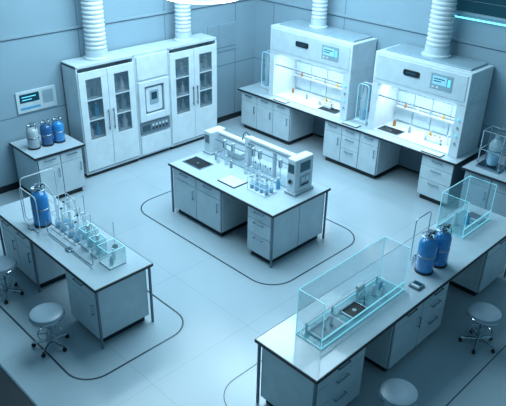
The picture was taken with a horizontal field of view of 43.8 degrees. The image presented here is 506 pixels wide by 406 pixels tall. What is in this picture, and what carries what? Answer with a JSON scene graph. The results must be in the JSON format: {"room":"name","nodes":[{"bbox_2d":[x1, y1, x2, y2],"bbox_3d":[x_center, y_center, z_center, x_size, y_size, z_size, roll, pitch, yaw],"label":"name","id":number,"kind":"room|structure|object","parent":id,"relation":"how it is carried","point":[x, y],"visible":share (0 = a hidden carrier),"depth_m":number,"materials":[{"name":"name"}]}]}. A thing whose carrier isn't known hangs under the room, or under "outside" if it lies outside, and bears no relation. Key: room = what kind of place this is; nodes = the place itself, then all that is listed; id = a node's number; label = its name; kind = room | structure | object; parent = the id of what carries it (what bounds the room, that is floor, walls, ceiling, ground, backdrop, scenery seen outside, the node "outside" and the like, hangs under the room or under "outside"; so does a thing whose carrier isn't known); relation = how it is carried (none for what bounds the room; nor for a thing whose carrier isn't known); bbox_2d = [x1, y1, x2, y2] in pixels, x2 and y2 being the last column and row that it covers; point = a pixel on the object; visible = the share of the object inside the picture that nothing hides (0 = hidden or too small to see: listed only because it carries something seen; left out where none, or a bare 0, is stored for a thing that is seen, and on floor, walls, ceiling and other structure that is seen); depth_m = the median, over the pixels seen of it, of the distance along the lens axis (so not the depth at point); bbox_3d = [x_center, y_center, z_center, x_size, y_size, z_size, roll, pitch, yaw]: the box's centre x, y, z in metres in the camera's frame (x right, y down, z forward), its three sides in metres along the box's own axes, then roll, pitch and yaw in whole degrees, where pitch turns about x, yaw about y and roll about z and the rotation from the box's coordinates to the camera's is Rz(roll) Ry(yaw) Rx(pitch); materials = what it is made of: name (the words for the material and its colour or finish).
{"room":"laboratory","nodes":[
{"label":"laboratory","id":0,"kind":"room"},
{"bbox_2d":[0,364,37,405],"bbox_3d":[-2.209,2.532,6.214,0.800,0.018,11.000,-24,38,-39],"label":"trim","id":1,"kind":"structure","parent":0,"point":[12,393],"depth_m":6.97,"materials":[{"name":"metal"}]},
{"bbox_2d":[0,0,255,186],"bbox_3d":[-4.056,-2.830,10.162,11.770,5.600,0.150,-24,38,-39],"label":"wall","id":2,"kind":"structure","parent":0,"point":[30,62],"depth_m":11.10,"materials":[{"name":"paint"}]},
{"bbox_2d":[15,85,56,114],"bbox_3d":[-3.760,-1.800,10.940,0.740,0.380,0.030,-24,38,-39],"label":"wall control panel","id":3,"kind":"object","parent":2,"relation":"attached to","point":[42,97],"visible":1,"depth_m":10.92,"materials":[{"name":"white paint"}]},
{"bbox_2d":[0,0,241,40],"bbox_3d":[-4.049,-2.634,10.135,11.620,0.040,0.030,-24,38,-39],"label":"trim","id":4,"kind":"structure","parent":2,"relation":"attached to","point":[204,5],"depth_m":11.36,"materials":[{"name":"grey metal"}]},
{"bbox_2d":[0,110,241,193],"bbox_3d":[-4.109,-0.369,11.370,11.620,0.120,0.015,-24,38,-39],"label":"baseboard","id":5,"kind":"structure","parent":2,"relation":"attached to","point":[15,185],"depth_m":11.31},
{"bbox_2d":[207,21,235,51],"bbox_3d":[-0.663,-3.538,13.481,0.800,0.580,0.024,-24,38,-39],"label":"wall panel","id":6,"kind":"object","parent":2,"relation":"in","point":[225,34],"visible":0.74,"depth_m":13.51,"materials":[{"name":"grey paint"}]},
{"bbox_2d":[169,0,236,3],"bbox_3d":[-0.762,-4.135,9.177,1.200,2.170,1.200,-24,38,-39],"label":"ceiling lamp","id":7,"kind":"object","parent":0,"point":[178,1],"visible":1,"depth_m":9.18,"materials":[{"name":"white plastic"}]},
{"bbox_2d":[0,116,505,405],"bbox_3d":[0.297,1.866,7.676,11.820,0.100,12.750,-24,38,-39],"label":"floor","id":8,"kind":"structure","parent":0,"point":[223,311],"depth_m":8.46,"materials":[{"name":"tile"}]},
{"bbox_2d":[0,256,23,303],"bbox_3d":[-3.337,1.010,8.442,0.423,0.519,0.445,9,29,14],"label":"stool","id":9,"kind":"object","parent":8,"relation":"on","point":[8,264],"visible":1,"depth_m":8.38,"materials":[{"name":"metal"}]},
{"bbox_2d":[0,218,65,287],"bbox_3d":[-2.997,0.567,8.921,0.767,0.858,0.904,-24,38,-39],"label":"base cabinet","id":10,"kind":"object","parent":8,"relation":"on","point":[17,246],"visible":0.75,"depth_m":8.64,"materials":[{"name":"white paint"}]},
{"bbox_2d":[28,302,68,357],"bbox_3d":[-2.439,1.506,7.567,0.445,0.519,0.423,-24,38,-39],"label":"stool","id":11,"kind":"object","parent":8,"relation":"on","point":[47,315],"visible":1,"depth_m":7.46,"materials":[{"name":"plastic"}]},
{"bbox_2d":[13,147,84,198],"bbox_3d":[-3.551,-0.604,11.053,0.834,0.858,0.887,-24,38,-39],"label":"base cabinet","id":12,"kind":"object","parent":8,"relation":"on","point":[68,166],"visible":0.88,"depth_m":10.80,"materials":[{"name":"white paint"}]},
{"bbox_2d":[9,134,84,160],"bbox_3d":[-3.553,-1.010,10.856,0.940,0.040,0.920,-24,38,-39],"label":"countertop","id":13,"kind":"structure","parent":12,"relation":"on","point":[21,145],"depth_m":10.68,"materials":[{"name":"laminate"}]},
{"bbox_2d":[26,122,40,149],"bbox_3d":[-3.697,-1.136,10.556,0.206,0.460,0.206,-24,38,-39],"label":"gas cylinder","id":14,"kind":"object","parent":13,"relation":"on","point":[32,135],"visible":1,"depth_m":10.49,"materials":[{"name":"white paint"}]},
{"bbox_2d":[40,119,53,146],"bbox_3d":[-3.513,-1.206,10.694,0.206,0.460,0.206,-24,38,-39],"label":"gas cylinder","id":15,"kind":"object","parent":13,"relation":"on","point":[46,133],"visible":1,"depth_m":10.63,"materials":[{"name":"blue paint"}]},
{"bbox_2d":[51,115,65,142],"bbox_3d":[-3.357,-1.277,10.831,0.206,0.460,0.206,-24,38,-39],"label":"gas cylinder","id":16,"kind":"object","parent":13,"relation":"on","point":[57,126],"visible":0.98,"depth_m":10.77,"materials":[{"name":"blue paint"}]},
{"bbox_2d":[0,191,153,348],"bbox_3d":[-2.443,0.806,8.460,0.830,0.900,2.620,-24,38,-39],"label":"lab table","id":17,"kind":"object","parent":8,"relation":"on","point":[97,277],"depth_m":7.95,"materials":[{"name":"laminate"}]},
{"bbox_2d":[19,187,40,232],"bbox_3d":[-2.918,0.097,8.228,0.080,0.547,0.454,-24,38,-39],"label":"frame","id":18,"kind":"object","parent":17,"relation":"on","point":[30,227],"visible":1,"depth_m":8.29,"materials":[{"name":"silver metal"}]},
{"bbox_2d":[19,168,59,218],"bbox_3d":[-2.880,-0.118,8.521,0.514,0.647,0.100,-24,38,-39],"label":"frame","id":19,"kind":"object","parent":17,"relation":"on","point":[50,168],"visible":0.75,"depth_m":8.46,"materials":[{"name":"silver metal"}]},
{"bbox_2d":[30,183,50,227],"bbox_3d":[-2.818,0.017,8.328,0.237,0.596,0.237,-24,38,-39],"label":"gas cylinder","id":20,"kind":"object","parent":17,"relation":"on","point":[41,197],"visible":0.94,"depth_m":8.25,"materials":[{"name":"blue paint"}]},
{"bbox_2d":[48,193,78,235],"bbox_3d":[-2.491,0.130,8.271,0.280,0.466,0.270,-24,38,-39],"label":"rack","id":21,"kind":"object","parent":17,"relation":"on","point":[59,224],"visible":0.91,"depth_m":8.31,"materials":[{"name":"clear glass"}]},
{"bbox_2d":[45,220,93,265],"bbox_3d":[-2.302,0.494,7.860,0.080,0.227,1.114,-24,38,-39],"label":"frame","id":22,"kind":"object","parent":17,"relation":"on","point":[68,249],"visible":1,"depth_m":7.87,"materials":[{"name":"metal"}]},
{"bbox_2d":[37,182,117,247],"bbox_3d":[-2.236,0.122,8.114,1.216,0.640,0.362,22,34,33],"label":"tubing","id":23,"kind":"object","parent":17,"relation":"on","point":[114,245],"visible":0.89,"depth_m":8.00,"materials":[{"name":"silver metal"}]},
{"bbox_2d":[62,207,93,245],"bbox_3d":[-2.257,0.283,8.083,0.280,0.386,0.280,-24,38,-39],"label":"rack","id":24,"kind":"object","parent":17,"relation":"on","point":[79,236],"visible":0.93,"depth_m":8.11,"materials":[{"name":"clear glass"}]},
{"bbox_2d":[79,223,99,251],"bbox_3d":[-2.057,0.417,7.910,0.180,0.324,0.170,-24,38,-39],"label":"glass box","id":25,"kind":"object","parent":17,"relation":"on","point":[90,243],"visible":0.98,"depth_m":7.93,"materials":[{"name":"clear glass"}]},
{"bbox_2d":[89,233,107,258],"bbox_3d":[-1.913,0.516,7.781,0.160,0.280,0.140,-24,38,-39],"label":"glass box","id":26,"kind":"object","parent":17,"relation":"on","point":[99,250],"visible":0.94,"depth_m":7.79,"materials":[{"name":"clear glass"}]},
{"bbox_2d":[97,238,126,269],"bbox_3d":[-1.710,0.620,7.635,0.240,0.245,0.240,-24,38,-39],"label":"glass box","id":27,"kind":"object","parent":17,"relation":"on","point":[118,261],"visible":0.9,"depth_m":7.66,"materials":[{"name":"clear glass"}]},
{"bbox_2d":[0,238,183,379],"bbox_3d":[-2.608,1.185,8.691,1.640,0.001,3.630,-24,38,-39],"label":"trim","id":28,"kind":"structure","parent":8,"relation":"on","point":[1,307],"depth_m":7.72,"materials":[{"name":"black plastic"}]},
{"bbox_2d":[61,50,139,177],"bbox_3d":[-2.761,-1.639,11.671,1.190,2.120,0.545,-24,38,-39],"label":"tall cabinet","id":29,"kind":"object","parent":8,"relation":"on","point":[117,146],"visible":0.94,"depth_m":11.51,"materials":[{"name":"white metal"}]},
{"bbox_2d":[92,82,96,95],"bbox_3d":[-2.826,-2.027,11.203,0.090,0.238,0.090,-24,38,-39],"label":"bottle","id":30,"kind":"object","parent":29,"relation":"on","point":[94,89],"visible":1,"depth_m":11.18,"materials":[{"name":"clear glass"}]},
{"bbox_2d":[80,0,109,60],"bbox_3d":[-2.746,-3.675,10.596,0.462,2.485,0.462,-24,38,-39],"label":"ventilation duct","id":31,"kind":"object","parent":29,"relation":"on","point":[92,11],"visible":1,"depth_m":10.83,"materials":[{"name":"white paint"}]},
{"bbox_2d":[93,101,99,116],"bbox_3d":[-2.833,-1.703,11.378,0.099,0.263,0.099,-24,38,-39],"label":"bottle","id":32,"kind":"object","parent":29,"relation":"on","point":[96,108],"visible":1,"depth_m":11.36,"materials":[{"name":"blue glass"}]},
{"bbox_2d":[96,121,101,135],"bbox_3d":[-2.841,-1.376,11.556,0.097,0.257,0.097,-24,38,-39],"label":"bottle","id":33,"kind":"object","parent":29,"relation":"on","point":[98,128],"visible":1,"depth_m":11.53,"materials":[{"name":"blue glass"}]},
{"bbox_2d":[86,82,128,100],"bbox_3d":[-2.775,-2.028,11.486,1.130,0.028,0.440,-24,38,-39],"label":"shelf","id":34,"kind":"object","parent":29,"relation":"attached to","point":[112,94],"depth_m":11.41,"materials":[{"name":"white metal"}]},
{"bbox_2d":[89,102,129,120],"bbox_3d":[-2.783,-1.694,11.668,1.130,0.028,0.440,-24,38,-39],"label":"shelf","id":35,"kind":"object","parent":29,"relation":"attached to","point":[105,116],"depth_m":11.63,"materials":[{"name":"white metal"}]},
{"bbox_2d":[92,120,131,139],"bbox_3d":[-2.791,-1.369,11.844,1.130,0.028,0.440,-24,38,-39],"label":"shelf","id":36,"kind":"object","parent":29,"relation":"attached to","point":[120,131],"depth_m":11.81,"materials":[{"name":"white metal"}]},
{"bbox_2d":[119,76,124,89],"bbox_3d":[-2.414,-2.211,11.566,0.089,0.234,0.089,-24,38,-39],"label":"bottle","id":37,"kind":"object","parent":29,"relation":"on","point":[121,83],"visible":1,"depth_m":11.54,"materials":[{"name":"clear glass"}]},
{"bbox_2d":[120,93,126,108],"bbox_3d":[-2.422,-1.899,11.735,0.107,0.283,0.107,-24,38,-39],"label":"bottle","id":38,"kind":"object","parent":29,"relation":"on","point":[122,101],"visible":1,"depth_m":11.71,"materials":[{"name":"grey glass"}]},
{"bbox_2d":[122,113,127,127],"bbox_3d":[-2.430,-1.574,11.912,0.107,0.283,0.107,-24,38,-39],"label":"bottle","id":39,"kind":"object","parent":29,"relation":"on","point":[124,119],"visible":0.89,"depth_m":11.89,"materials":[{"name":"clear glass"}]},
{"bbox_2d":[65,270,148,341],"bbox_3d":[-1.833,1.149,7.899,0.767,0.858,0.674,-24,38,-39],"label":"base cabinet","id":40,"kind":"object","parent":8,"relation":"on","point":[123,305],"visible":0.69,"depth_m":7.69,"materials":[{"name":"white laminate"}]},
{"bbox_2d":[119,43,171,158],"bbox_3d":[-2.067,-1.959,12.292,0.770,2.120,0.530,-24,38,-39],"label":"tall cabinet","id":41,"kind":"object","parent":8,"relation":"on","point":[150,59],"visible":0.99,"depth_m":12.05,"materials":[{"name":"white metal"}]},
{"bbox_2d":[153,33,216,148],"bbox_3d":[-1.343,-2.282,12.919,1.240,2.120,0.545,-24,38,-39],"label":"tall cabinet","id":42,"kind":"object","parent":8,"relation":"on","point":[190,117],"visible":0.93,"depth_m":12.84,"materials":[{"name":"white metal"}]},
{"bbox_2d":[180,81,184,92],"bbox_3d":[-1.416,-2.334,12.632,0.089,0.235,0.089,-24,38,-39],"label":"bottle","id":43,"kind":"object","parent":42,"relation":"on","point":[182,87],"visible":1,"depth_m":12.62,"materials":[{"name":"clear glass"}]},
{"bbox_2d":[174,2,192,41],"bbox_3d":[-1.346,-4.310,11.828,0.388,2.485,0.388,-24,38,-39],"label":"ventilation duct","id":44,"kind":"object","parent":42,"relation":"on","point":[183,33],"visible":0.89,"depth_m":12.15,"materials":[{"name":"white paint"}]},
{"bbox_2d":[176,63,210,77],"bbox_3d":[-1.357,-2.671,12.734,1.180,0.028,0.440,-24,38,-39],"label":"shelf","id":45,"kind":"object","parent":42,"relation":"attached to","point":[182,70],"depth_m":12.71,"materials":[{"name":"white metal"}]},
{"bbox_2d":[176,80,210,96],"bbox_3d":[-1.365,-2.337,12.915,1.180,0.028,0.440,-24,38,-39],"label":"shelf","id":46,"kind":"object","parent":42,"relation":"attached to","point":[205,84],"depth_m":12.92,"materials":[{"name":"white metal"}]},
{"bbox_2d":[177,97,211,113],"bbox_3d":[-1.373,-2.012,13.092,1.180,0.028,0.440,-24,38,-39],"label":"shelf","id":47,"kind":"object","parent":42,"relation":"attached to","point":[205,102],"depth_m":13.09,"materials":[{"name":"white metal"}]},
{"bbox_2d":[173,168,247,235],"bbox_3d":[-0.499,-0.201,10.445,1.217,0.858,1.174,-24,38,-39],"label":"base cabinet","id":48,"kind":"object","parent":8,"relation":"on","point":[211,208],"visible":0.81,"depth_m":10.01,"materials":[{"name":"white paint"}]},
{"bbox_2d":[168,144,330,267],"bbox_3d":[-0.107,-0.042,10.126,1.280,0.900,2.370,-24,38,-39],"label":"countertop","id":49,"kind":"structure","parent":48,"relation":"on","point":[278,203],"depth_m":9.61,"materials":[{"name":"laminate"}]},
{"bbox_2d":[182,156,213,169],"bbox_3d":[-0.898,-0.654,10.262,0.300,0.012,0.440,-24,38,-39],"label":"sink","id":50,"kind":"object","parent":49,"relation":"in","point":[196,162],"visible":1,"depth_m":10.25,"materials":[{"name":"metal"}]},
{"bbox_2d":[185,157,210,168],"bbox_3d":[-0.898,-0.651,10.263,0.260,0.007,0.400,-24,38,-39],"label":"basin","id":51,"kind":"object","parent":50,"relation":"in","point":[196,162],"depth_m":10.25,"materials":[{"name":"black plastic"}]},
{"bbox_2d":[217,174,246,187],"bbox_3d":[-0.315,-0.336,9.698,0.300,0.016,0.380,-24,38,-39],"label":"paper","id":52,"kind":"object","parent":49,"relation":"on","point":[232,181],"visible":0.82,"depth_m":9.67,"materials":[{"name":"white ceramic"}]},
{"bbox_2d":[203,126,313,196],"bbox_3d":[0.015,-0.785,9.948,0.470,0.580,2.160,-24,38,-39],"label":"automated analyzer","id":53,"kind":"object","parent":49,"relation":"on","point":[298,180],"visible":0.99,"depth_m":9.82,"materials":[{"name":"white plastic"}]},
{"bbox_2d":[246,172,276,196],"bbox_3d":[0.132,-0.288,9.408,0.260,0.226,0.400,-24,38,-39],"label":"rack","id":54,"kind":"object","parent":49,"relation":"on","point":[258,187],"visible":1,"depth_m":9.41,"materials":[{"name":"white glass"}]},
{"bbox_2d":[276,177,279,188],"bbox_3d":[0.379,-0.302,9.488,0.070,0.185,0.070,-24,38,-39],"label":"bottle","id":55,"kind":"object","parent":49,"relation":"on","point":[278,181],"visible":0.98,"depth_m":9.47,"materials":[{"name":"blue glass"}]},
{"bbox_2d":[141,191,354,284],"bbox_3d":[-0.148,0.301,10.429,2.160,0.001,3.360,-24,38,-39],"label":"trim","id":56,"kind":"structure","parent":8,"relation":"on","point":[169,191],"depth_m":9.64,"materials":[{"name":"black plastic"}]},
{"bbox_2d":[241,92,313,144],"bbox_3d":[0.545,-1.953,13.719,0.907,0.858,1.444,-24,38,-39],"label":"base cabinet","id":57,"kind":"object","parent":8,"relation":"on","point":[286,125],"visible":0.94,"depth_m":13.37,"materials":[{"name":"white paint"}]},
{"bbox_2d":[313,117,324,136],"bbox_3d":[1.626,-1.699,13.203,0.020,0.750,0.900,-24,38,-39],"label":"panel","id":58,"kind":"object","parent":57,"relation":"attached to","point":[319,124],"visible":0.2,"depth_m":13.46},
{"bbox_2d":[238,81,483,165],"bbox_3d":[1.860,-1.704,12.374,0.960,0.040,5.270,-24,38,-39],"label":"countertop","id":59,"kind":"structure","parent":57,"relation":"on","point":[254,89],"depth_m":11.79,"materials":[{"name":"laminate"}]},
{"bbox_2d":[260,50,269,89],"bbox_3d":[0.319,-2.861,13.546,0.180,0.811,0.280,-24,38,-39],"label":"glass reactor","id":60,"kind":"object","parent":59,"relation":"on","point":[266,85],"visible":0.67,"depth_m":13.62,"materials":[{"name":"clear glass"}]},
{"bbox_2d":[273,98,288,103],"bbox_3d":[0.585,-2.117,13.019,0.140,0.016,0.350,-24,38,-39],"label":"clipboard","id":61,"kind":"object","parent":59,"relation":"on","point":[276,99],"visible":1,"depth_m":13.00,"materials":[{"name":"white plastic"}]},
{"bbox_2d":[269,19,376,120],"bbox_3d":[1.323,-2.710,12.599,0.774,1.490,2.070,-24,38,-39],"label":"fume hood","id":62,"kind":"object","parent":59,"relation":"on","point":[346,58],"visible":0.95,"depth_m":12.31,"materials":[{"name":"white metal"}]},
{"bbox_2d":[309,0,327,28],"bbox_3d":[1.317,-4.500,11.887,0.373,2.335,0.373,-20,35,-34],"label":"ventilation duct","id":63,"kind":"object","parent":62,"relation":"on","point":[319,9],"visible":1,"depth_m":12.22,"materials":[{"name":"white paint"}]},
{"bbox_2d":[318,98,332,108],"bbox_3d":[1.462,-2.005,12.672,0.060,0.148,0.320,-24,38,-39],"label":"test tube rack","id":64,"kind":"object","parent":62,"relation":"in","point":[320,101],"visible":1,"depth_m":12.67,"materials":[{"name":"white plastic"}]},
{"bbox_2d":[317,106,339,114],"bbox_3d":[1.530,-1.856,12.543,0.260,0.012,0.450,-24,38,-39],"label":"sink","id":65,"kind":"object","parent":62,"relation":"in","point":[334,111],"visible":0.81,"depth_m":12.52,"materials":[{"name":"metal"}]},
{"bbox_2d":[342,121,360,127],"bbox_3d":[1.865,-1.490,11.920,0.160,0.016,0.350,-24,38,-39],"label":"clipboard","id":66,"kind":"object","parent":59,"relation":"on","point":[348,123],"visible":1,"depth_m":11.89,"materials":[{"name":"white paper"}]},
{"bbox_2d":[354,82,371,124],"bbox_3d":[2.097,-1.886,11.868,0.180,0.771,0.280,-24,38,-39],"label":"glass reactor","id":67,"kind":"object","parent":59,"relation":"on","point":[361,119],"visible":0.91,"depth_m":11.92,"materials":[{"name":"clear glass"}]},
{"bbox_2d":[367,44,493,157],"bbox_3d":[3.054,-1.844,11.079,0.774,1.490,1.850,-24,38,-39],"label":"fume hood","id":68,"kind":"object","parent":59,"relation":"on","point":[458,87],"visible":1,"depth_m":10.85,"materials":[{"name":"white metal"}]},
{"bbox_2d":[377,125,404,135],"bbox_3d":[2.550,-1.346,11.648,0.260,0.012,0.450,-24,38,-39],"label":"sink","id":69,"kind":"object","parent":68,"relation":"in","point":[394,131],"visible":1,"depth_m":11.64,"materials":[{"name":"metal"}]},
{"bbox_2d":[379,126,401,134],"bbox_3d":[2.550,-1.344,11.649,0.220,0.007,0.410,-24,38,-39],"label":"basin","id":70,"kind":"object","parent":69,"relation":"in","point":[394,131],"depth_m":11.64,"materials":[{"name":"black plastic"}]},
{"bbox_2d":[424,133,441,145],"bbox_3d":[3.192,-1.139,11.153,0.060,0.148,0.320,-24,38,-39],"label":"test tube rack","id":71,"kind":"object","parent":68,"relation":"in","point":[426,135],"visible":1,"depth_m":11.14,"materials":[{"name":"white plastic"}]},
{"bbox_2d":[421,0,457,58],"bbox_3d":[3.166,-3.561,10.237,0.500,2.335,0.500,-24,38,-39],"label":"ventilation duct","id":72,"kind":"object","parent":68,"relation":"on","point":[437,46],"visible":1,"depth_m":10.45,"materials":[{"name":"white paint"}]},
{"bbox_2d":[421,148,444,157],"bbox_3d":[3.089,-0.860,10.814,0.150,0.016,0.380,-24,38,-39],"label":"clipboard","id":73,"kind":"object","parent":59,"relation":"on","point":[425,150],"visible":1,"depth_m":10.79,"materials":[{"name":"white paper"}]},
{"bbox_2d":[247,193,324,263],"bbox_3d":[0.492,0.296,9.574,1.217,0.858,0.494,-24,38,-39],"label":"base cabinet","id":74,"kind":"object","parent":8,"relation":"on","point":[301,225],"visible":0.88,"depth_m":9.33,"materials":[{"name":"white paint"}]},
{"bbox_2d":[261,347,365,405],"bbox_3d":[0.642,1.828,6.757,0.814,0.858,0.791,-24,38,-39],"label":"base cabinet","id":75,"kind":"object","parent":8,"relation":"on","point":[281,385],"visible":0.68,"depth_m":6.51,"materials":[{"name":"white paint"}]},
{"bbox_2d":[323,121,400,178],"bbox_3d":[2.141,-1.153,12.317,0.907,0.858,1.284,-24,38,-39],"label":"base cabinet","id":76,"kind":"object","parent":8,"relation":"on","point":[366,155],"visible":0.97,"depth_m":12.00,"materials":[{"name":"white paint"}]},
{"bbox_2d":[398,147,422,171],"bbox_3d":[3.162,-0.930,11.854,0.020,0.750,0.890,-24,38,-39],"label":"panel","id":77,"kind":"object","parent":76,"relation":"attached to","point":[409,159],"visible":0.24,"depth_m":12.06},
{"bbox_2d":[223,345,505,405],"bbox_3d":[2.004,1.660,8.020,5.090,0.001,1.920,-24,38,-39],"label":"trim","id":78,"kind":"structure","parent":8,"relation":"on","point":[505,345],"depth_m":7.37,"materials":[{"name":"black plastic"}]},
{"bbox_2d":[254,202,505,405],"bbox_3d":[1.873,1.240,7.850,4.420,0.900,0.850,-24,38,-39],"label":"countertop","id":79,"kind":"structure","parent":8,"relation":"on","point":[315,364],"depth_m":7.11,"materials":[{"name":"laminate"}]},
{"bbox_2d":[295,236,410,349],"bbox_3d":[1.107,0.936,6.820,1.504,0.585,0.352,-24,38,-39],"label":"glass enclosure","id":80,"kind":"object","parent":79,"relation":"on","point":[296,332],"visible":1,"depth_m":6.78,"materials":[{"name":"clear glass"}]},
{"bbox_2d":[304,274,378,339],"bbox_3d":[1.085,1.112,6.936,1.300,0.140,0.260,-24,38,-39],"label":"rail","id":81,"kind":"object","parent":80,"relation":"in","point":[316,330],"visible":0.82,"depth_m":6.71,"materials":[{"name":"silver metal"}]},
{"bbox_2d":[307,314,344,339],"bbox_3d":[0.781,1.317,6.667,0.400,0.024,0.210,-24,38,-39],"label":"tray","id":82,"kind":"object","parent":81,"relation":"on","point":[316,330],"depth_m":6.64,"materials":[{"name":"white paint"}]},
{"bbox_2d":[339,290,367,319],"bbox_3d":[1.142,1.087,6.923,0.340,0.199,0.200,-24,38,-39],"label":"sink","id":83,"kind":"object","parent":80,"relation":"in","point":[354,308],"visible":0.88,"depth_m":6.96,"materials":[{"name":"metal"}]},
{"bbox_2d":[343,302,365,316],"bbox_3d":[1.118,1.181,6.949,0.240,0.007,0.160,-24,38,-39],"label":"basin","id":84,"kind":"object","parent":83,"relation":"in","point":[353,309],"depth_m":6.96,"materials":[{"name":"black metal"}]},
{"bbox_2d":[380,284,385,295],"bbox_3d":[1.482,0.989,7.173,0.056,0.148,0.056,-24,38,-39],"label":"bottle","id":85,"kind":"object","parent":80,"relation":"in","point":[382,291],"visible":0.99,"depth_m":7.16,"materials":[{"name":"white glass"}]},
{"bbox_2d":[359,290,365,303],"bbox_3d":[1.217,1.053,6.988,0.129,0.199,0.040,-24,38,-39],"label":"faucet","id":86,"kind":"object","parent":79,"relation":"on","point":[363,302],"depth_m":7.00,"materials":[{"name":"silver metal"}]},
{"bbox_2d":[408,280,424,290],"bbox_3d":[1.920,0.965,7.382,0.140,0.033,0.140,-24,38,-39],"label":"meter","id":87,"kind":"object","parent":79,"relation":"on","point":[415,284],"visible":1,"depth_m":7.36,"materials":[{"name":"grey plastic"}]},
{"bbox_2d":[410,211,431,260],"bbox_3d":[2.071,0.417,7.776,0.354,0.627,0.100,-24,38,-39],"label":"frame","id":88,"kind":"object","parent":79,"relation":"on","point":[415,255],"visible":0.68,"depth_m":7.72,"materials":[{"name":"silver metal"}]},
{"bbox_2d":[414,229,437,275],"bbox_3d":[2.090,0.575,7.548,0.231,0.567,0.231,-24,38,-39],"label":"gas cylinder","id":89,"kind":"object","parent":79,"relation":"on","point":[428,245],"visible":1,"depth_m":7.48,"materials":[{"name":"blue paint"}]},
{"bbox_2d":[434,223,451,268],"bbox_3d":[2.303,0.505,7.686,0.222,0.567,0.222,-24,38,-39],"label":"gas cylinder","id":90,"kind":"object","parent":79,"relation":"on","point":[444,241],"visible":0.86,"depth_m":7.59,"materials":[{"name":"blue paint"}]},
{"bbox_2d":[436,176,496,237],"bbox_3d":[2.913,0.044,8.586,0.756,0.544,0.402,-24,38,-39],"label":"glass enclosure","id":91,"kind":"object","parent":79,"relation":"on","point":[469,176],"visible":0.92,"depth_m":8.58,"materials":[{"name":"clear glass"}]},
{"bbox_2d":[452,212,457,224],"bbox_3d":[2.778,0.210,8.625,0.070,0.185,0.070,-24,38,-39],"label":"bottle","id":92,"kind":"object","parent":91,"relation":"in","point":[455,218],"visible":1,"depth_m":8.61,"materials":[{"name":"white glass"}]},
{"bbox_2d":[464,211,470,223],"bbox_3d":[2.954,0.197,8.657,0.070,0.185,0.070,-24,38,-39],"label":"bottle","id":93,"kind":"object","parent":91,"relation":"in","point":[467,221],"visible":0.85,"depth_m":8.64,"materials":[{"name":"blue plastic"}]},
{"bbox_2d":[464,212,484,222],"bbox_3d":[3.102,0.197,8.809,0.180,0.048,0.220,-24,38,-39],"label":"tray","id":94,"kind":"object","parent":91,"relation":"in","point":[474,216],"visible":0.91,"depth_m":8.77,"materials":[{"name":"white paint"}]},
{"bbox_2d":[378,378,418,405],"bbox_3d":[1.498,2.141,6.571,0.423,0.519,0.445,19,33,29],"label":"stool","id":95,"kind":"object","parent":8,"relation":"on","point":[393,391],"visible":1,"depth_m":6.41,"materials":[{"name":"metal"}]},
{"bbox_2d":[364,283,448,371],"bbox_3d":[1.726,1.336,7.711,1.164,0.858,0.791,-24,38,-39],"label":"base cabinet","id":96,"kind":"object","parent":8,"relation":"on","point":[401,338],"visible":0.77,"depth_m":7.37,"materials":[{"name":"white laminate"}]},
{"bbox_2d":[417,154,478,207],"bbox_3d":[3.438,-0.505,11.179,0.907,0.858,0.610,-24,38,-39],"label":"base cabinet","id":97,"kind":"object","parent":8,"relation":"on","point":[436,176],"visible":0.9,"depth_m":10.90,"materials":[{"name":"white laminate"}]},
{"bbox_2d":[449,238,505,295],"bbox_3d":[3.112,0.708,8.930,0.764,0.858,0.791,-24,38,-39],"label":"base cabinet","id":98,"kind":"object","parent":8,"relation":"on","point":[486,269],"visible":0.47,"depth_m":8.65,"materials":[{"name":"white paint"}]},
{"bbox_2d":[459,302,502,353],"bbox_3d":[2.811,1.527,7.762,0.423,0.519,0.445,-2,29,-6],"label":"stool","id":99,"kind":"object","parent":8,"relation":"on","point":[485,314],"visible":1,"depth_m":7.66,"materials":[{"name":"metal"}]},
{"bbox_2d":[458,171,505,216],"bbox_3d":[4.127,-0.149,10.555,0.937,0.858,0.940,-24,38,-39],"label":"base cabinet","id":100,"kind":"object","parent":8,"relation":"on","point":[480,193],"visible":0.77,"depth_m":10.26,"materials":[{"name":"grey laminate"}]},
{"bbox_2d":[461,152,505,184],"bbox_3d":[4.476,-0.385,10.058,0.990,0.040,2.000,-24,38,-39],"label":"countertop","id":101,"kind":"structure","parent":100,"relation":"on","point":[470,167],"depth_m":10.25,"materials":[{"name":"laminate"}]},
{"bbox_2d":[475,125,505,173],"bbox_3d":[3.938,-0.898,10.173,0.320,0.730,0.440,-24,38,-39],"label":"frame","id":102,"kind":"object","parent":101,"relation":"on","point":[491,164],"visible":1,"depth_m":10.24,"materials":[{"name":"metal"}]},
{"bbox_2d":[254,0,505,156],"bbox_3d":[4.539,-2.468,9.873,0.150,5.600,12.550,-24,38,-39],"label":"wall","id":103,"kind":"structure","parent":0,"point":[413,14],"depth_m":11.37,"materials":[{"name":"paint"}]},
{"bbox_2d":[267,0,505,51],"bbox_3d":[4.482,-2.293,9.884,0.030,0.040,12.520,-24,38,-39],"label":"trim","id":104,"kind":"structure","parent":103,"relation":"attached to","point":[276,1],"depth_m":11.58,"materials":[{"name":"white plastic"}]},
{"bbox_2d":[455,0,505,21],"bbox_3d":[4.519,-3.112,9.403,0.050,1.020,3.450,-24,38,-39],"label":"window","id":105,"kind":"structure","parent":103,"relation":"in","point":[489,9],"depth_m":10.24,"materials":[{"name":"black glass"}]},
{"bbox_2d":[455,15,505,25],"bbox_3d":[4.018,-2.850,10.074,0.093,0.028,1.900,-24,38,-39],"label":"tube","id":106,"kind":"object","parent":103,"relation":"attached to","point":[457,16],"visible":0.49,"depth_m":10.30,"materials":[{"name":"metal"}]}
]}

